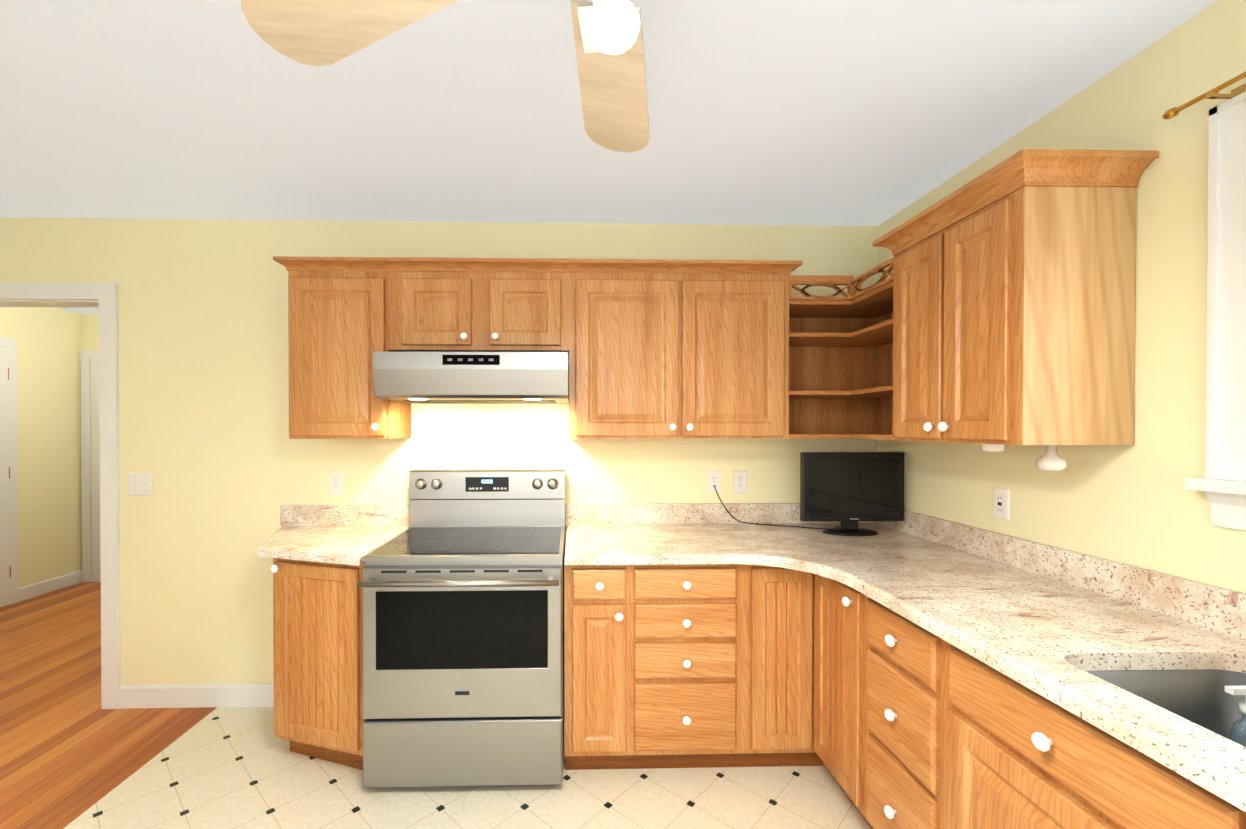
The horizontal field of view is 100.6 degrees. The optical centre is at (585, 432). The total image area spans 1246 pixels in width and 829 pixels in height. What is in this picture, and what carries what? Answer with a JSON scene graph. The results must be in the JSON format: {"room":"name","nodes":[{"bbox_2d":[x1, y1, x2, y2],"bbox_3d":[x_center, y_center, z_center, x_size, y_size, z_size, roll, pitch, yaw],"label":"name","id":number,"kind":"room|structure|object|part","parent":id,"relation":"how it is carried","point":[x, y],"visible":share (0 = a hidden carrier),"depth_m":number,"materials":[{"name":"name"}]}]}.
{"room":"kitchen","nodes":[
{"label":"kitchen","id":0,"kind":"room"},
{"bbox_2d":[0,307,81,587],"bbox_3d":[-4.617,0.148,3.668,0.120,2.440,2.290,0,0,-1],"label":"wall","id":1,"kind":"structure","parent":0,"point":[49,437],"depth_m":4.39,"materials":[{"name":"beige paint"}]},
{"bbox_2d":[0,347,10,607],"bbox_3d":[-4.510,0.350,3.669,0.093,2.024,0.804,0,0,-1],"label":"hall door","id":2,"kind":"structure","parent":1,"relation":"in","point":[5,571],"depth_m":4.03,"materials":[{"name":"white wood"}]},
{"bbox_2d":[0,337,18,604],"bbox_3d":[-4.547,0.316,3.666,0.020,2.105,0.950,0,0,-1],"label":"door frame","id":3,"kind":"structure","parent":1,"relation":"attached to","point":[11,344],"depth_m":4.11,"materials":[{"name":"white wood"}]},
{"bbox_2d":[19,570,81,601],"bbox_3d":[-4.567,1.307,4.429,0.014,0.110,0.550,0,0,-1],"label":"baseboard","id":4,"kind":"structure","parent":1,"relation":"attached to","point":[46,586],"depth_m":4.40,"materials":[{"name":"white"}]},
{"bbox_2d":[80,313,98,488],"bbox_3d":[-3.214,0.139,4.787,2.740,2.440,0.120,0,0,-1],"label":"wall","id":5,"kind":"structure","parent":0,"point":[89,331],"depth_m":4.69,"materials":[{"name":"beige paint"}]},
{"bbox_2d":[80,350,100,581],"bbox_3d":[-4.087,0.307,4.697,0.950,2.105,0.020,0,0,-1],"label":"door frame","id":6,"kind":"structure","parent":5,"relation":"attached to","point":[90,474],"depth_m":4.68,"materials":[{"name":"white wood"}]},
{"bbox_2d":[0,582,216,828],"bbox_3d":[-3.192,1.411,1.412,2.860,0.050,6.890,0,0,-1],"label":"floor","id":7,"kind":"structure","parent":0,"point":[71,749],"depth_m":2.47,"materials":[{"name":"brown wood"}]},
{"bbox_2d":[0,217,877,684],"bbox_3d":[-0.812,0.156,2.675,4.880,2.440,0.120,0,0,-1],"label":"wall","id":8,"kind":"structure","parent":0,"point":[204,394],"depth_m":2.59,"materials":[{"name":"beige paint"}]},
{"bbox_2d":[0,282,120,708],"bbox_3d":[-2.827,0.319,2.627,1.000,2.115,0.156,0,0,-1],"label":"door frame","id":9,"kind":"structure","parent":8,"relation":"attached to","point":[103,297],"depth_m":2.56,"materials":[{"name":"white"}]},
{"bbox_2d":[129,473,152,495],"bbox_3d":[-2.220,0.259,2.573,0.116,0.115,0.016,0,0,-1],"label":"switch plate","id":10,"kind":"object","parent":8,"relation":"attached to","point":[140,484],"visible":1,"depth_m":2.58,"materials":[{"name":"white plastic"}]},
{"bbox_2d":[118,683,273,708],"bbox_3d":[-1.933,1.322,2.589,0.785,0.110,0.014,0,0,-1],"label":"baseboard","id":11,"kind":"structure","parent":8,"relation":"attached to","point":[195,695],"depth_m":2.58,"materials":[{"name":"white wood"}]},
{"bbox_2d":[329,472,343,494],"bbox_3d":[-1.254,0.259,2.600,0.070,0.115,0.007,0,0,-1],"label":"electrical outlet","id":12,"kind":"object","parent":8,"relation":"attached to","point":[336,483],"visible":1,"depth_m":2.60,"materials":[{"name":"white plastic"}]},
{"bbox_2d":[281,256,392,438],"bbox_3d":[-1.082,-0.367,2.432,0.462,0.790,0.337,0,0,-1],"label":"upper cabinet","id":13,"kind":"object","parent":8,"relation":"attached to","point":[340,309],"depth_m":2.27,"materials":[{"name":"brown wood"}]},
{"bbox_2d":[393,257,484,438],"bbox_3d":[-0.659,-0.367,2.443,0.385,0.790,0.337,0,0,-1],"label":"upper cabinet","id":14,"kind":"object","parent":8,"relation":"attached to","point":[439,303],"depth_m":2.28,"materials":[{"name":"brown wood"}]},
{"bbox_2d":[373,350,568,403],"bbox_3d":[-0.475,-0.254,2.365,0.796,0.223,0.501,0,0,-1],"label":"range hood","id":15,"kind":"object","parent":8,"relation":"attached to","point":[484,377],"visible":1,"depth_m":2.13,"materials":[{"name":"silver metal"}]},
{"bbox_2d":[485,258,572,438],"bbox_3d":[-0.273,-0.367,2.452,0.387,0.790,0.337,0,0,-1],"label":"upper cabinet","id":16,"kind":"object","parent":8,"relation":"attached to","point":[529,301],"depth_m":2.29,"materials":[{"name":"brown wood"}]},
{"bbox_2d":[573,259,796,438],"bbox_3d":[0.419,-0.367,2.469,0.998,0.790,0.337,0,0,-1],"label":"upper cabinet","id":17,"kind":"object","parent":8,"relation":"attached to","point":[673,349],"depth_m":2.30,"materials":[{"name":"brown wood"}]},
{"bbox_2d":[707,471,720,492],"bbox_3d":[0.661,0.254,2.647,0.070,0.115,0.007,0,0,-1],"label":"electrical outlet","id":18,"kind":"object","parent":8,"relation":"attached to","point":[713,478],"visible":1,"depth_m":2.65,"materials":[{"name":"white plastic"}]},
{"bbox_2d":[733,471,746,492],"bbox_3d":[0.797,0.254,2.650,0.070,0.115,0.007,0,0,-1],"label":"electrical outlet","id":19,"kind":"object","parent":8,"relation":"attached to","point":[739,481],"visible":1,"depth_m":2.65,"materials":[{"name":"white plastic"}]},
{"bbox_2d":[789,257,894,439],"bbox_3d":[1.218,-0.340,2.333,0.590,0.737,0.645,0,0,-1],"label":"corner shelf","id":20,"kind":"object","parent":8,"relation":"attached to","point":[840,367],"visible":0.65,"depth_m":2.64,"materials":[{"name":"brown wood"}]},
{"bbox_2d":[63,707,870,828],"bbox_3d":[-0.111,1.420,0.341,3.350,0.050,4.600,0,0,-1],"label":"floor","id":21,"kind":"structure","parent":0,"point":[230,768],"depth_m":1.95,"materials":[{"name":"tile"}]},
{"bbox_2d":[271,558,364,769],"bbox_3d":[-1.181,0.944,2.313,0.625,0.870,0.591,0,0,-1],"label":"base cabinet","id":22,"kind":"object","parent":21,"relation":"on","point":[318,667],"visible":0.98,"depth_m":2.09,"materials":[{"name":"brown wood"}]},
{"bbox_2d":[257,504,409,565],"bbox_3d":[-1.118,0.437,2.285,0.499,0.140,0.642,0,0,-1],"label":"countertop","id":23,"kind":"structure","parent":22,"relation":"on","point":[337,534],"depth_m":2.43,"materials":[{"name":"stone"}]},
{"bbox_2d":[357,469,564,787],"bbox_3d":[-0.472,0.784,2.241,0.760,1.190,0.712,0,0,-1],"label":"range","id":24,"kind":"object","parent":21,"relation":"on","point":[463,634],"visible":1,"depth_m":1.96,"materials":[{"name":"silver metal"}]},
{"bbox_2d":[568,565,635,769],"bbox_3d":[0.056,0.944,2.331,0.229,0.870,0.617,0,0,-1],"label":"base cabinet","id":25,"kind":"object","parent":21,"relation":"on","point":[601,598],"depth_m":2.03,"materials":[{"name":"brown wood"}]},
{"bbox_2d":[636,564,747,768],"bbox_3d":[0.396,0.944,2.339,0.451,0.870,0.617,0,0,-1],"label":"base cabinet","id":26,"kind":"object","parent":21,"relation":"on","point":[692,619],"depth_m":2.03,"materials":[{"name":"brown wood"}]},
{"bbox_2d":[564,503,804,571],"bbox_3d":[0.383,0.437,2.249,0.939,0.140,0.787,0,0,-1],"label":"countertop","id":27,"kind":"structure","parent":26,"relation":"on","point":[652,533],"depth_m":2.32,"materials":[{"name":"stone"}]},
{"bbox_2d":[748,565,811,766],"bbox_3d":[0.758,0.944,2.348,0.273,0.870,0.617,0,0,-1],"label":"base cabinet","id":28,"kind":"object","parent":21,"relation":"on","point":[779,599],"depth_m":2.04,"materials":[{"name":"brown wood"}]},
{"bbox_2d":[812,573,855,806],"bbox_3d":[1.216,0.947,1.879,0.617,0.870,0.338,0,0,-1],"label":"base cabinet","id":29,"kind":"object","parent":21,"relation":"on","point":[833,601],"depth_m":1.89,"materials":[{"name":"brown wood"}]},
{"bbox_2d":[856,590,931,828],"bbox_3d":[1.225,0.950,1.530,0.617,0.870,0.360,0,0,-1],"label":"base cabinet","id":30,"kind":"object","parent":21,"relation":"on","point":[887,718],"depth_m":1.54,"materials":[{"name":"brown wood"}]},
{"bbox_2d":[928,633,1245,828],"bbox_3d":[1.243,0.956,0.758,0.617,0.870,1.185,0,0,-1],"label":"base cabinet","id":31,"kind":"object","parent":21,"relation":"on","point":[1002,754],"depth_m":1.08,"materials":[{"name":"brown wood"}]},
{"bbox_2d":[745,503,1245,811],"bbox_3d":[1.176,0.532,1.354,0.722,0.314,2.617,0,0,-1],"label":"countertop","id":32,"kind":"structure","parent":31,"relation":"on","point":[1147,663],"depth_m":1.27,"materials":[{"name":"stone"}]},
{"bbox_2d":[714,452,904,535],"bbox_3d":[1.064,0.281,2.485,0.804,0.377,0.333,0,0,-1],"label":"tv","id":33,"kind":"object","parent":32,"relation":"on","point":[849,490],"visible":0.96,"depth_m":2.37,"materials":[{"name":"black plastic"}]},
{"bbox_3d":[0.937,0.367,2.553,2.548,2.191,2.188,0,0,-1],"label":"cord","id":34,"kind":"part","parent":33,"relation":"part of","materials":[{"name":"black plastic"}]},
{"bbox_2d":[1086,669,1245,739],"bbox_3d":[1.225,0.607,0.744,0.490,0.173,0.815,0,0,-1],"label":"sink","id":35,"kind":"object","parent":32,"relation":"in","point":[1199,696],"depth_m":1.12,"materials":[{"name":"silver metal"}]},
{"bbox_2d":[1225,685,1245,746],"bbox_3d":[1.339,0.603,1.045,0.076,0.174,0.043,0,0,-1],"label":"soap bottle","id":36,"kind":"object","parent":35,"relation":"in","point":[1238,732],"visible":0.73,"depth_m":1.04,"materials":[{"name":"blue"}]},
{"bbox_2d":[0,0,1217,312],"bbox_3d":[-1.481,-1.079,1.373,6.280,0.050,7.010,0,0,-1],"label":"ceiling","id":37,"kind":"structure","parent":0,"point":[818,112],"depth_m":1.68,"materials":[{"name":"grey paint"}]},
{"bbox_2d":[241,0,649,151],"bbox_3d":[0.034,-0.817,0.704,1.251,0.461,1.246,0,0,-1],"label":"ceiling fan","id":38,"kind":"object","parent":37,"relation":"hanging from","point":[608,37],"visible":1,"depth_m":0.93,"materials":[{"name":"beige wood"}]},
{"bbox_2d":[877,0,1245,592],"bbox_3d":[1.586,0.162,1.932,0.120,2.440,1.480,0,0,-1],"label":"wall","id":39,"kind":"structure","parent":0,"point":[1137,504],"depth_m":1.41,"materials":[{"name":"beige paint"}]},
{"bbox_2d":[993,487,1009,520],"bbox_3d":[1.522,0.262,1.892,0.008,0.115,0.070,0,0,-1],"label":"electrical outlet","id":40,"kind":"object","parent":39,"relation":"attached to","point":[1001,503],"visible":1,"depth_m":1.88,"materials":[{"name":"white plastic"}]},
{"bbox_2d":[872,149,1158,444],"bbox_3d":[1.342,-0.361,1.724,0.373,0.790,0.688,0,0,-1],"label":"upper cabinet","id":41,"kind":"object","parent":39,"relation":"attached to","point":[1014,299],"visible":1,"depth_m":1.44,"materials":[{"name":"brown wood"}]},
{"bbox_2d":[981,444,1066,470],"bbox_3d":[1.395,0.076,1.651,0.071,0.083,0.241,0,0,-13],"label":"paper towel holder","id":42,"kind":"object","parent":41,"relation":"attached to","point":[1051,459],"visible":0.83,"depth_m":1.56,"materials":[{"name":"white ceramic"}]},
{"bbox_3d":[1.615,0.754,0.757,0.120,1.275,0.880,0,0,-1],"label":"wall","id":43,"kind":"structure","parent":0,"visible":0},
{"bbox_2d":[1185,91,1245,529],"bbox_3d":[1.587,-0.274,0.749,0.176,1.010,1.060,0,0,-1],"label":"window","id":44,"kind":"structure","parent":43,"relation":"in","point":[1222,485],"depth_m":1.22,"materials":[{"name":"white"}]},
{"bbox_3d":[1.615,-0.879,0.744,0.120,0.340,0.880,0,0,-1],"label":"wall","id":45,"kind":"structure","parent":0,"visible":0},
{"bbox_2d":[1163,72,1245,118],"bbox_3d":[1.516,-0.790,0.741,0.076,0.042,1.157,0,0,-1],"label":"curtain rod","id":46,"kind":"object","parent":45,"relation":"attached to","point":[1213,93],"visible":0.88,"depth_m":1.22,"materials":[{"name":"gold metal"}]}
]}

